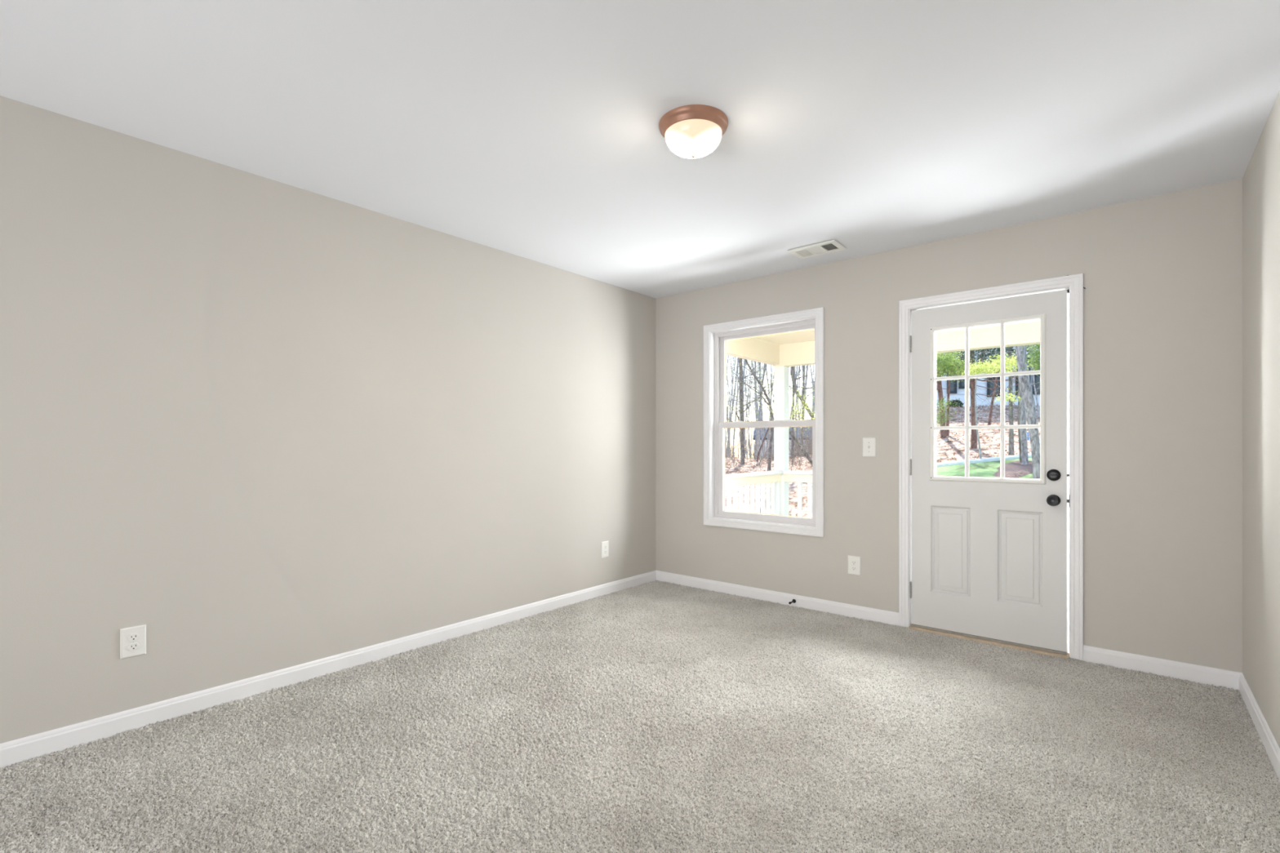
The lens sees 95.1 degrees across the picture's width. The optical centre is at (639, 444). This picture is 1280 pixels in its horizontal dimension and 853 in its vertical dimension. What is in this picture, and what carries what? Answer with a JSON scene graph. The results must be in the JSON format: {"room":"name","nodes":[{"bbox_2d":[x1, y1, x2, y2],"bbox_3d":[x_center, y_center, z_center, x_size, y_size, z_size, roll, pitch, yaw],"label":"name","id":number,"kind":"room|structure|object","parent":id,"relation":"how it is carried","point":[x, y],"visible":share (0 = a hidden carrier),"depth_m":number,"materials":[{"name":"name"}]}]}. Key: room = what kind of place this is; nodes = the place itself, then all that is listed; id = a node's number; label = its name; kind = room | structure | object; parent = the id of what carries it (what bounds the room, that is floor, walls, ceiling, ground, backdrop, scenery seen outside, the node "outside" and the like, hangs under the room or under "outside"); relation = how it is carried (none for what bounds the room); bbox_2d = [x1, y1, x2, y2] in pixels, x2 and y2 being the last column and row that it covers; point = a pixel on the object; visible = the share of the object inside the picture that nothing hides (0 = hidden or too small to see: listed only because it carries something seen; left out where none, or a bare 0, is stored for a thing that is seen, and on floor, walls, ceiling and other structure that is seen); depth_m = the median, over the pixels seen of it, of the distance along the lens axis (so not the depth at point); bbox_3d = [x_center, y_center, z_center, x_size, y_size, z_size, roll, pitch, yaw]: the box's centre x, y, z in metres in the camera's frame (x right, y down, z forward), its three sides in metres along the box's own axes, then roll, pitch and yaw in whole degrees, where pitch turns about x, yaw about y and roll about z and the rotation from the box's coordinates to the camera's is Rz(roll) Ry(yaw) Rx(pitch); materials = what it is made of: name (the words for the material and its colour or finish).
{"room":"empty living room","nodes":[
{"label":"empty living room","id":0,"kind":"room"},
{"bbox_2d":[0,95,655,743],"bbox_3d":[-2.605,0.018,1.925,0.160,2.900,8.360,0,0,40],"label":"wall","id":1,"kind":"structure","parent":0,"point":[260,424],"depth_m":2.77,"materials":[{"name":"beige paint"}]},
{"bbox_2d":[120,624,146,659],"bbox_3d":[-2.087,0.811,2.413,0.009,0.123,0.082,0,0,40],"label":"wall outlet","id":2,"kind":"object","parent":1,"relation":"attached to","point":[132,639],"visible":1,"depth_m":2.41,"materials":[{"name":"white plastic"}]},
{"bbox_2d":[128,642,138,650],"bbox_3d":[-2.086,0.831,2.412,0.004,0.028,0.034,0,0,40],"label":"receptacle","id":3,"kind":"object","parent":2,"relation":"attached to","point":[131,646],"depth_m":2.41,"materials":[{"name":"white plastic"}]},
{"bbox_2d":[128,633,138,641],"bbox_3d":[-2.086,0.792,2.412,0.004,0.028,0.034,0,0,40],"label":"receptacle","id":4,"kind":"object","parent":2,"relation":"attached to","point":[131,637],"depth_m":2.41,"materials":[{"name":"white plastic"}]},
{"bbox_2d":[0,570,656,768],"bbox_3d":[-2.488,1.134,1.931,0.012,0.092,8.200,0,0,40],"label":"baseboard","id":5,"kind":"structure","parent":1,"relation":"attached to","point":[12,752],"depth_m":2.77,"materials":[{"name":"white paint"}]},
{"bbox_2d":[601,540,608,558],"bbox_3d":[-0.272,0.818,4.585,0.009,0.126,0.081,0,0,40],"label":"wall outlet","id":6,"kind":"object","parent":1,"relation":"attached to","point":[605,544],"visible":1,"depth_m":4.58,"materials":[{"name":"white plastic"}]},
{"bbox_2d":[0,0,1279,297],"bbox_3d":[-1.124,-1.352,0.791,3.566,0.160,8.200,0,0,40],"label":"ceiling","id":7,"kind":"structure","parent":0,"point":[528,129],"depth_m":2.15,"materials":[{"name":"white paint"}]},
{"bbox_2d":[658,104,728,158],"bbox_3d":[0.212,-1.206,2.325,0.274,0.132,0.274,0,0,-14],"label":"ceiling light","id":8,"kind":"object","parent":7,"relation":"attached to","point":[690,131],"visible":1,"depth_m":2.25,"materials":[{"name":"white glass"}]},
{"bbox_2d":[787,240,846,258],"bbox_3d":[1.147,-1.267,3.796,0.311,0.011,0.204,0,0,40],"label":"ceiling vent","id":9,"kind":"object","parent":7,"relation":"in","point":[832,246],"visible":1,"depth_m":3.79,"materials":[{"name":"white plastic"}]},
{"bbox_2d":[0,579,1279,852],"bbox_3d":[-1.124,1.172,0.792,3.566,0.025,8.201,0,0,40],"label":"floor","id":10,"kind":"structure","parent":0,"point":[656,716],"depth_m":2.19,"materials":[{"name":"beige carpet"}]},
{"bbox_2d":[754,329,814,344],"bbox_3d":[2.938,-1.328,4.962,5.950,0.208,3.090,0,0,40],"label":"ceiling","id":11,"kind":"structure","parent":0,"point":[804,335],"depth_m":6.67,"materials":[{"name":"beige paint"}]},
{"bbox_2d":[655,177,1242,672],"bbox_3d":[1.483,0.018,4.060,4.076,2.900,0.160,0,0,40],"label":"wall","id":12,"kind":"structure","parent":0,"point":[1162,274],"depth_m":3.15,"materials":[{"name":"beige paint"}]},
{"bbox_2d":[703,306,824,537],"bbox_3d":[0.955,-0.160,4.490,1.002,1.612,0.178,0,0,40],"label":"window","id":13,"kind":"structure","parent":12,"relation":"in","point":[716,336],"depth_m":4.55,"materials":[{"name":"white paint"}]},
{"bbox_2d":[655,570,898,626],"bbox_3d":[0.906,1.134,4.430,2.016,0.092,0.012,0,0,40],"label":"baseboard","id":14,"kind":"structure","parent":12,"relation":"attached to","point":[824,606],"depth_m":4.29,"materials":[{"name":"white paint"}]},
{"bbox_2d":[788,599,795,604],"bbox_3d":[1.093,1.132,4.216,0.029,0.029,0.075,0,0,40],"label":"door stop","id":15,"kind":"object","parent":12,"relation":"attached to","point":[793,601],"visible":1,"depth_m":4.23,"materials":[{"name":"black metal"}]},
{"bbox_2d":[848,555,860,575],"bbox_3d":[1.453,0.819,3.975,0.086,0.127,0.009,0,0,40],"label":"wall outlet","id":16,"kind":"object","parent":12,"relation":"attached to","point":[854,562],"visible":1,"depth_m":3.97,"materials":[{"name":"white plastic"}]},
{"bbox_2d":[862,437,875,456],"bbox_3d":[1.527,0.014,3.907,0.086,0.127,0.019,0,0,40],"label":"light switch","id":17,"kind":"object","parent":12,"relation":"attached to","point":[868,443],"visible":1,"depth_m":3.91,"materials":[{"name":"white plastic"}]},
{"bbox_2d":[898,273,1085,660],"bbox_3d":[2.086,0.126,3.528,0.959,2.124,0.223,0,0,40],"label":"door","id":18,"kind":"structure","parent":12,"relation":"in","point":[995,561],"depth_m":3.44,"materials":[{"name":"white paint"}]},
{"bbox_2d":[1083,644,1241,690],"bbox_3d":[2.635,1.134,2.984,0.609,0.092,0.012,0,0,40],"label":"baseboard","id":19,"kind":"structure","parent":12,"relation":"attached to","point":[1202,675],"depth_m":2.96,"materials":[{"name":"white paint"}]},
{"bbox_2d":[1242,89,1279,748],"bbox_3d":[0.254,0.018,-0.465,0.160,2.900,8.360,0,0,40],"label":"wall","id":20,"kind":"structure","parent":0,"point":[1261,177],"depth_m":2.37,"materials":[{"name":"beige paint"}]},
{"bbox_2d":[1239,672,1279,782],"bbox_3d":[0.239,1.134,-0.348,0.012,0.092,8.200,0,0,40],"label":"baseboard","id":21,"kind":"structure","parent":20,"relation":"attached to","point":[1263,729],"depth_m":2.33,"materials":[{"name":"white paint"}]},
{"bbox_3d":[2.973,1.318,4.770,5.650,0.140,2.840,0,0,40],"label":"floor","id":22,"kind":"structure","parent":0,"visible":0},
{"bbox_2d":[773,365,788,515],"bbox_3d":[1.743,0.142,7.217,0.159,2.211,0.161,0,0,40],"label":"porch post","id":23,"kind":"object","parent":22,"relation":"on","point":[780,373],"visible":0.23,"depth_m":7.16,"materials":[{"name":"white paint"}]},
{"bbox_2d":[726,337,779,364],"bbox_3d":[0.886,-1.103,6.253,0.095,0.242,2.440,0,0,40],"label":"beam","id":24,"kind":"structure","parent":23,"relation":"on","point":[755,349],"depth_m":6.70,"materials":[{"name":"beige paint"}]},
{"bbox_2d":[724,471,782,515],"bbox_3d":[0.930,0.731,6.229,0.095,0.833,2.420,0,0,40],"label":"porch railing","id":25,"kind":"object","parent":23,"relation":"attached to","point":[770,481],"visible":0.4,"depth_m":6.66,"materials":[{"name":"white paint"}]},
{"bbox_2d":[782,471,812,517],"bbox_3d":[2.195,0.731,6.772,1.130,0.833,0.095,0,0,40],"label":"porch railing","id":26,"kind":"object","parent":23,"relation":"attached to","point":[799,477],"visible":0.27,"depth_m":6.99,"materials":[{"name":"white paint"}]},
{"bbox_2d":[772,320,1039,367],"bbox_3d":[3.758,-1.094,5.534,5.425,0.261,0.140,0,0,40],"label":"beam","id":27,"kind":"structure","parent":23,"relation":"on","point":[801,353],"depth_m":5.83,"materials":[{"name":"beige paint"}]},
{"label":"outside","id":28,"kind":"structure","parent":0,"visible":0},
{"bbox_2d":[724,481,807,517],"bbox_3d":[-15.743,1.356,11.301,38.401,1.524,9.000,0,0,13],"label":"ground","id":29,"kind":"structure","parent":28,"point":[793,500],"depth_m":9.47,"materials":[{"name":"brown soil"}]},
{"bbox_2d":[724,404,1039,516],"bbox_3d":[0.032,0.421,13.808,20.050,3.443,15.049,0,0,13],"label":"fallen leaves","id":30,"kind":"object","parent":29,"relation":"on","point":[983,406],"visible":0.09,"depth_m":14.80,"materials":[{"name":"brown plant"}]},
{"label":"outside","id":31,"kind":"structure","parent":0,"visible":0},
{"bbox_2d":[724,404,1039,474],"bbox_3d":[1.813,-0.216,50.347,136.478,4.768,118.865,0,0,40],"label":"ground","id":32,"kind":"structure","parent":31,"point":[960,448],"depth_m":13.48,"materials":[{"name":"brown soil"}]},
{"bbox_2d":[726,401,728,455],"bbox_3d":[5.219,-7.454,37.078,5.159,17.850,2.156,0,0,-24],"label":"tree","id":33,"kind":"object","parent":32,"relation":"on","point":[726,402],"visible":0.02,"depth_m":36.71,"materials":[{"name":"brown plant"}]},
{"bbox_2d":[724,357,734,452],"bbox_3d":[7.338,-5.514,47.131,2.211,14.356,5.293,0,0,35],"label":"tree","id":34,"kind":"object","parent":32,"relation":"on","point":[733,357],"visible":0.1,"depth_m":47.28,"materials":[{"name":"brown plant"}]},
{"bbox_2d":[724,355,735,457],"bbox_3d":[4.955,-6.117,34.900,3.730,14.800,4.179,0,0,-9],"label":"tree","id":35,"kind":"object","parent":32,"relation":"on","point":[727,355],"visible":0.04,"depth_m":35.16,"materials":[{"name":"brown plant"}]},
{"bbox_2d":[725,364,734,445],"bbox_3d":[6.741,-4.764,46.169,3.983,12.639,1.664,0,0,35],"label":"tree","id":36,"kind":"object","parent":32,"relation":"on","point":[728,364],"visible":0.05,"depth_m":46.21,"materials":[{"name":"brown plant"}]},
{"bbox_2d":[725,357,738,457],"bbox_3d":[4.675,-8.015,31.038,3.669,18.509,4.833,0,0,44],"label":"tree","id":37,"kind":"object","parent":32,"relation":"on","point":[737,357],"visible":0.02,"depth_m":30.75,"materials":[{"name":"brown plant"}]},
{"bbox_2d":[726,355,747,434],"bbox_3d":[6.102,-4.986,38.924,4.032,12.610,3.061,0,0,26],"label":"tree","id":38,"kind":"object","parent":32,"relation":"on","point":[730,356],"visible":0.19,"depth_m":38.46,"materials":[{"name":"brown plant"}]},
{"bbox_2d":[726,368,748,420],"bbox_3d":[6.224,-5.111,43.967,4.213,13.424,4.917,0,0,11],"label":"tree","id":39,"kind":"object","parent":32,"relation":"on","point":[729,369],"visible":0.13,"depth_m":44.05,"materials":[{"name":"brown plant"}]},
{"bbox_2d":[729,360,745,443],"bbox_3d":[9.613,-4.518,54.670,2.890,12.739,3.806,0,0,-7],"label":"tree","id":40,"kind":"object","parent":32,"relation":"on","point":[730,361],"visible":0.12,"depth_m":54.55,"materials":[{"name":"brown plant"}]},
{"bbox_2d":[726,356,749,457],"bbox_3d":[6.006,-7.105,37.178,3.754,17.103,4.029,0,0,-17],"label":"tree","id":41,"kind":"object","parent":32,"relation":"on","point":[735,357],"visible":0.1,"depth_m":37.20,"materials":[{"name":"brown plant"}]},
{"bbox_2d":[726,356,754,417],"bbox_3d":[5.317,-5.259,39.093,4.924,13.286,4.219,0,0,3],"label":"tree","id":42,"kind":"object","parent":32,"relation":"on","point":[732,357],"visible":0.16,"depth_m":38.05,"materials":[{"name":"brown plant"}]},
{"bbox_2d":[728,362,755,454],"bbox_3d":[6.838,-4.997,39.684,3.317,12.854,3.872,0,0,-14],"label":"tree","id":43,"kind":"object","parent":32,"relation":"on","point":[733,362],"visible":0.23,"depth_m":39.84,"materials":[{"name":"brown plant"}]},
{"bbox_2d":[733,360,749,453],"bbox_3d":[10.878,-6.646,60.859,2.291,17.582,5.483,0,0,-7],"label":"tree","id":44,"kind":"object","parent":32,"relation":"on","point":[744,360],"visible":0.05,"depth_m":60.77,"materials":[{"name":"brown plant"}]},
{"bbox_2d":[727,361,759,457],"bbox_3d":[9.206,-6.551,49.909,4.282,16.748,4.798,0,0,-10],"label":"tree","id":45,"kind":"object","parent":32,"relation":"on","point":[753,362],"visible":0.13,"depth_m":49.95,"materials":[{"name":"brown plant"}]},
{"bbox_2d":[728,361,761,458],"bbox_3d":[7.579,-6.417,35.628,4.562,15.487,5.325,0,0,44],"label":"tree","id":46,"kind":"object","parent":32,"relation":"on","point":[736,362],"visible":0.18,"depth_m":36.01,"materials":[{"name":"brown plant"}]},
{"bbox_2d":[735,362,754,457],"bbox_3d":[8.081,-5.684,42.344,2.762,14.361,3.639,0,0,23],"label":"tree","id":47,"kind":"object","parent":32,"relation":"on","point":[753,362],"visible":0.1,"depth_m":42.46,"materials":[{"name":"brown plant"}]},
{"bbox_2d":[742,379,748,458],"bbox_3d":[5.657,-5.656,30.429,1.658,13.600,3.970,0,0,-18],"label":"tree","id":48,"kind":"object","parent":32,"relation":"on","point":[744,380],"visible":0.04,"depth_m":30.18,"materials":[{"name":"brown plant"}]},
{"bbox_2d":[734,361,757,457],"bbox_3d":[6.043,-7.114,31.958,4.051,16.727,5.336,0,0,-37],"label":"tree","id":49,"kind":"object","parent":32,"relation":"on","point":[755,362],"visible":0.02,"depth_m":32.16,"materials":[{"name":"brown plant"}]},
{"bbox_2d":[726,356,767,459],"bbox_3d":[5.462,-7.297,26.775,4.146,16.899,4.646,0,0,-27],"label":"tree","id":50,"kind":"object","parent":32,"relation":"on","point":[761,418],"visible":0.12,"depth_m":26.71,"materials":[{"name":"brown plant"}]},
{"bbox_2d":[726,358,768,457],"bbox_3d":[4.053,-6.124,23.401,3.652,14.127,4.092,0,0,11],"label":"tree","id":51,"kind":"object","parent":32,"relation":"on","point":[744,370],"visible":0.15,"depth_m":23.45,"materials":[{"name":"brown plant"}]},
{"bbox_2d":[728,358,767,457],"bbox_3d":[5.619,-5.437,35.900,4.519,13.512,3.872,0,0,-27],"label":"tree","id":52,"kind":"object","parent":32,"relation":"on","point":[730,358],"visible":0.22,"depth_m":35.45,"materials":[{"name":"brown plant"}]},
{"bbox_2d":[746,367,753,448],"bbox_3d":[9.772,-5.904,53.417,2.039,15.611,4.882,0,0,11],"label":"tree","id":53,"kind":"object","parent":32,"relation":"on","point":[746,367],"visible":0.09,"depth_m":53.29,"materials":[{"name":"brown plant"}]},
{"bbox_2d":[743,372,757,448],"bbox_3d":[10.761,-5.538,55.553,3.332,14.983,3.734,0,0,-21],"label":"tree","id":54,"kind":"object","parent":32,"relation":"on","point":[757,372],"visible":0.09,"depth_m":55.69,"materials":[{"name":"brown plant"}]},
{"bbox_2d":[736,362,770,447],"bbox_3d":[7.256,-5.545,38.759,3.511,13.904,3.768,0,0,-8],"label":"tree","id":55,"kind":"object","parent":32,"relation":"on","point":[751,362],"visible":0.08,"depth_m":38.77,"materials":[{"name":"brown plant"}]},
{"bbox_2d":[738,360,772,428],"bbox_3d":[8.662,-5.722,39.468,4.286,14.330,5.003,0,0,20],"label":"tree","id":56,"kind":"object","parent":32,"relation":"on","point":[743,361],"visible":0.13,"depth_m":39.41,"materials":[{"name":"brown plant"}]},
{"bbox_2d":[747,363,767,408],"bbox_3d":[10.501,-6.938,51.239,3.646,17.579,4.804,0,0,-41],"label":"tree","id":57,"kind":"object","parent":32,"relation":"on","point":[757,363],"visible":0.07,"depth_m":50.72,"materials":[{"name":"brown plant"}]},
{"bbox_2d":[743,360,773,457],"bbox_3d":[6.473,-5.911,34.451,4.596,14.465,5.365,0,0,-40],"label":"tree","id":58,"kind":"object","parent":32,"relation":"on","point":[751,361],"visible":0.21,"depth_m":34.82,"materials":[{"name":"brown plant"}]},
{"bbox_2d":[751,362,765,453],"bbox_3d":[7.249,-7.034,35.056,4.791,16.766,2.002,0,0,12],"label":"tree","id":59,"kind":"object","parent":32,"relation":"on","point":[758,362],"visible":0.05,"depth_m":34.64,"materials":[{"name":"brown plant"}]},
{"bbox_2d":[753,363,764,457],"bbox_3d":[5.129,-7.881,26.169,3.428,18.022,4.516,0,0,34],"label":"tree","id":60,"kind":"object","parent":32,"relation":"on","point":[758,415],"visible":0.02,"depth_m":25.90,"materials":[{"name":"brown plant"}]},
{"bbox_2d":[746,372,773,436],"bbox_3d":[8.591,-4.931,38.905,3.510,12.658,3.933,0,0,-11],"label":"tree","id":61,"kind":"object","parent":32,"relation":"on","point":[762,372],"visible":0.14,"depth_m":39.10,"materials":[{"name":"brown plant"}]},
{"bbox_2d":[751,364,771,418],"bbox_3d":[6.581,-5.652,31.074,4.517,13.734,1.887,0,0,-44],"label":"tree","id":62,"kind":"object","parent":32,"relation":"on","point":[765,364],"visible":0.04,"depth_m":30.78,"materials":[{"name":"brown plant"}]},
{"bbox_2d":[750,408,773,462],"bbox_3d":[4.014,-0.218,17.837,1.233,2.069,1.394,0,0,29],"label":"leaning tree","id":63,"kind":"object","parent":32,"relation":"on","point":[750,408],"visible":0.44,"depth_m":17.98,"materials":[{"name":"red plant"}]},
{"bbox_2d":[758,367,773,457],"bbox_3d":[8.385,-5.359,40.159,4.335,13.552,3.714,0,0,28],"label":"tree","id":64,"kind":"object","parent":32,"relation":"on","point":[772,367],"visible":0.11,"depth_m":39.72,"materials":[{"name":"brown plant"}]},
{"bbox_2d":[764,364,773,458],"bbox_3d":[7.087,-6.020,32.695,1.922,14.485,4.600,0,0,-45],"label":"tree","id":65,"kind":"object","parent":32,"relation":"on","point":[771,365],"visible":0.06,"depth_m":33.00,"materials":[{"name":"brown plant"}]},
{"bbox_2d":[724,403,814,471],"bbox_3d":[4.906,-0.376,20.295,5.194,2.227,12.233,0,0,4],"label":"underbrush","id":66,"kind":"object","parent":32,"relation":"on","point":[806,442],"visible":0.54,"depth_m":18.27,"materials":[{"name":"brown plant"}]},
{"bbox_2d":[726,356,813,471],"bbox_3d":[2.845,-1.220,14.140,3.000,4.108,4.340,0,0,40],"label":"tree","id":67,"kind":"object","parent":32,"relation":"on","point":[769,465],"visible":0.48,"depth_m":13.98,"materials":[{"name":"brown plant"}]},
{"bbox_2d":[726,356,813,464],"bbox_3d":[2.909,-1.974,17.315,4.075,6.118,5.425,0,0,-19],"label":"tree","id":68,"kind":"object","parent":32,"relation":"on","point":[740,410],"visible":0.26,"depth_m":16.95,"materials":[{"name":"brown plant"}]},
{"bbox_2d":[732,376,812,466],"bbox_3d":[2.796,-0.295,11.323,2.120,2.210,1.352,0,0,40],"label":"tree","id":69,"kind":"object","parent":32,"relation":"on","point":[790,433],"visible":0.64,"depth_m":11.47,"materials":[{"name":"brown plant"}]},
{"bbox_2d":[734,364,814,443],"bbox_3d":[3.529,-0.947,12.521,2.941,3.359,4.498,0,0,10],"label":"tree","id":70,"kind":"object","parent":32,"relation":"on","point":[805,405],"visible":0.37,"depth_m":12.58,"materials":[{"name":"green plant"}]},
{"bbox_2d":[746,365,814,456],"bbox_3d":[4.993,-1.670,19.117,3.099,4.778,2.409,0,0,8],"label":"tree","id":71,"kind":"object","parent":32,"relation":"on","point":[793,398],"visible":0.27,"depth_m":18.97,"materials":[{"name":"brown plant"}]},
{"bbox_2d":[752,426,809,459],"bbox_3d":[12.801,-0.055,48.902,6.200,3.646,6.900,0,0,15],"label":"house","id":72,"kind":"structure","parent":32,"relation":"on","point":[790,428],"depth_m":46.52,"materials":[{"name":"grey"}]},
{"bbox_2d":[751,365,814,453],"bbox_3d":[5.798,-2.303,21.583,3.513,6.224,2.785,0,0,11],"label":"tree","id":73,"kind":"object","parent":32,"relation":"on","point":[803,380],"visible":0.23,"depth_m":21.97,"materials":[{"name":"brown plant"}]},
{"bbox_2d":[760,375,813,458],"bbox_3d":[5.917,-7.446,25.241,4.192,17.003,4.697,0,0,-31],"label":"tree","id":74,"kind":"object","parent":32,"relation":"on","point":[797,375],"visible":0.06,"depth_m":25.23,"materials":[{"name":"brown plant"}]},
{"bbox_2d":[794,369,800,435],"bbox_3d":[8.316,-8.223,31.407,5.371,18.758,4.077,0,0,28],"label":"tree","id":75,"kind":"object","parent":32,"relation":"on","point":[794,370],"visible":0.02,"depth_m":31.68,"materials":[{"name":"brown plant"}]},
{"bbox_2d":[788,364,808,434],"bbox_3d":[6.812,-5.791,26.580,3.930,13.371,2.984,0,0,-7],"label":"tree","id":76,"kind":"object","parent":32,"relation":"on","point":[797,372],"visible":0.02,"depth_m":26.20,"materials":[{"name":"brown plant"}]},
{"bbox_2d":[788,365,809,453],"bbox_3d":[7.695,-7.882,29.492,4.878,17.967,5.694,0,0,-26],"label":"tree","id":77,"kind":"object","parent":32,"relation":"on","point":[802,366],"visible":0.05,"depth_m":29.73,"materials":[{"name":"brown plant"}]},
{"bbox_2d":[788,364,813,408],"bbox_3d":[10.927,-7.776,36.540,4.570,18.031,4.079,0,0,-21],"label":"tree","id":78,"kind":"object","parent":32,"relation":"on","point":[810,365],"visible":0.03,"depth_m":36.62,"materials":[{"name":"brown plant"}]},
{"bbox_2d":[795,365,808,415],"bbox_3d":[9.198,-5.928,35.307,3.709,14.233,2.815,0,0,-35],"label":"tree","id":79,"kind":"object","parent":32,"relation":"on","point":[799,389],"visible":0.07,"depth_m":35.04,"materials":[{"name":"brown plant"}]},
{"bbox_2d":[794,365,811,453],"bbox_3d":[9.392,-6.521,34.464,4.846,15.341,4.152,0,0,31],"label":"tree","id":80,"kind":"object","parent":32,"relation":"on","point":[799,366],"visible":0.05,"depth_m":33.96,"materials":[{"name":"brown plant"}]},
{"bbox_2d":[796,365,812,447],"bbox_3d":[9.201,-5.530,33.058,4.701,13.232,1.964,0,0,-4],"label":"tree","id":81,"kind":"object","parent":32,"relation":"on","point":[805,366],"visible":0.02,"depth_m":33.39,"materials":[{"name":"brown plant"}]},
{"bbox_2d":[800,364,813,442],"bbox_3d":[8.448,-7.243,29.864,5.677,16.457,2.372,0,0,14],"label":"tree","id":82,"kind":"object","parent":32,"relation":"on","point":[806,384],"visible":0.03,"depth_m":30.26,"materials":[{"name":"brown plant"}]},
{"bbox_2d":[800,364,814,430],"bbox_3d":[8.721,-6.570,31.212,5.136,15.123,4.400,0,0,3],"label":"tree","id":83,"kind":"object","parent":32,"relation":"on","point":[809,365],"visible":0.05,"depth_m":30.60,"materials":[{"name":"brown plant"}]},
{"bbox_2d":[804,364,813,445],"bbox_3d":[9.024,-6.337,31.486,2.797,14.651,3.685,0,0,-10],"label":"tree","id":84,"kind":"object","parent":32,"relation":"on","point":[813,365],"visible":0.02,"depth_m":31.67,"materials":[{"name":"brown plant"}]},
{"bbox_2d":[808,378,814,452],"bbox_3d":[6.919,-6.973,23.624,4.646,15.589,1.941,0,0,41],"label":"tree","id":85,"kind":"object","parent":32,"relation":"on","point":[813,402],"visible":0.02,"depth_m":23.95,"materials":[{"name":"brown plant"}]},
{"bbox_2d":[946,360,951,435],"bbox_3d":[7.192,-1.958,13.802,1.212,3.791,0.945,0,0,-30],"label":"pine tree","id":86,"kind":"object","parent":32,"relation":"on","point":[948,382],"visible":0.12,"depth_m":13.66,"materials":[{"name":"red plant"}]},
{"bbox_2d":[945,398,964,407],"bbox_3d":[10.473,-1.371,19.509,0.605,0.430,0.500,0,0,19],"label":"evergreen shrub","id":87,"kind":"object","parent":32,"relation":"on","point":[953,401],"visible":0.63,"depth_m":19.36,"materials":[{"name":"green plant"}]},
{"bbox_2d":[936,350,985,438],"bbox_3d":[6.400,-1.917,12.415,1.780,3.814,4.436,0,0,32],"label":"pine tree","id":88,"kind":"object","parent":32,"relation":"on","point":[941,362],"visible":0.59,"depth_m":10.90,"materials":[{"name":"green plant"}]},
{"bbox_2d":[936,344,1039,407],"bbox_3d":[14.466,-5.731,24.442,10.600,9.400,8.900,0,0,31],"label":"house","id":89,"kind":"structure","parent":32,"relation":"on","point":[959,390],"depth_m":21.03,"materials":[{"name":"white"}]},
{"bbox_2d":[938,344,1037,448],"bbox_3d":[6.346,-2.031,11.263,4.194,4.508,2.688,0,0,-44],"label":"pine tree","id":90,"kind":"object","parent":32,"relation":"on","point":[980,367],"visible":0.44,"depth_m":11.16,"materials":[{"name":"green plant"}]},
{"bbox_2d":[942,351,1039,425],"bbox_3d":[8.284,-1.678,13.613,2.745,2.851,2.096,0,0,40],"label":"leaning tree","id":91,"kind":"object","parent":32,"relation":"on","point":[996,378],"visible":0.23,"depth_m":13.89,"materials":[{"name":"red plant"}]},
{"bbox_2d":[953,345,1039,455],"bbox_3d":[6.722,-1.248,10.164,2.137,3.181,3.832,0,0,14],"label":"tree","id":92,"kind":"object","parent":32,"relation":"on","point":[1012,361],"visible":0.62,"depth_m":10.97,"materials":[{"name":"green plant"}]},
{"bbox_2d":[1013,359,1039,417],"bbox_3d":[10.065,-1.250,15.485,1.308,2.544,0.997,0,0,8],"label":"sapling","id":93,"kind":"object","parent":32,"relation":"on","point":[1034,387],"visible":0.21,"depth_m":14.99,"materials":[{"name":"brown plant"}]},
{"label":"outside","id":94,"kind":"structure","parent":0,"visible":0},
{"bbox_2d":[936,457,1033,479],"bbox_3d":[9.971,1.149,7.094,13.600,1.937,5.600,0,0,13],"label":"lawn","id":95,"kind":"structure","parent":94,"point":[983,469],"depth_m":10.01,"materials":[{"name":"green plant"}]},
{"bbox_2d":[951,349,1011,458],"bbox_3d":[6.222,-0.678,10.602,2.081,2.285,0.838,0,0,-26],"label":"sapling","id":96,"kind":"object","parent":95,"relation":"on","point":[975,397],"visible":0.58,"depth_m":10.82,"materials":[{"name":"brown plant"}]},
{"bbox_2d":[936,453,1031,466],"bbox_3d":[10.777,0.393,9.782,14.160,0.545,0.180,0,0,13],"label":"edging","id":97,"kind":"object","parent":95,"relation":"on","point":[1015,456],"visible":0.11,"depth_m":10.75,"materials":[{"name":"white concrete"}]},
{"bbox_2d":[973,343,1039,479],"bbox_3d":[5.253,-1.267,8.582,1.869,4.162,2.374,0,0,-25],"label":"tree","id":98,"kind":"object","parent":95,"relation":"on","point":[1022,363],"visible":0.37,"depth_m":8.20,"materials":[{"name":"grey plant"}]},
{"bbox_2d":[993,460,1032,478],"bbox_3d":[6.140,0.408,9.366,0.811,0.290,2.086,0,0,40],"label":"mulch bed","id":99,"kind":"object","parent":95,"relation":"on","point":[1014,469],"visible":0.66,"depth_m":9.06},
{"bbox_2d":[980,357,1022,462],"bbox_3d":[6.164,-0.578,9.972,0.609,2.133,1.494,0,0,28],"label":"sapling","id":100,"kind":"object","parent":99,"relation":"on","point":[1018,407],"visible":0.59,"depth_m":9.77,"materials":[{"name":"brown plant"}]},
{"bbox_2d":[1018,382,1028,465],"bbox_3d":[5.733,-1.563,9.428,1.876,4.167,1.755,0,0,12],"label":"tree","id":101,"kind":"object","parent":99,"relation":"on","point":[1022,411],"visible":0.14,"depth_m":9.42,"materials":[{"name":"grey plant"}]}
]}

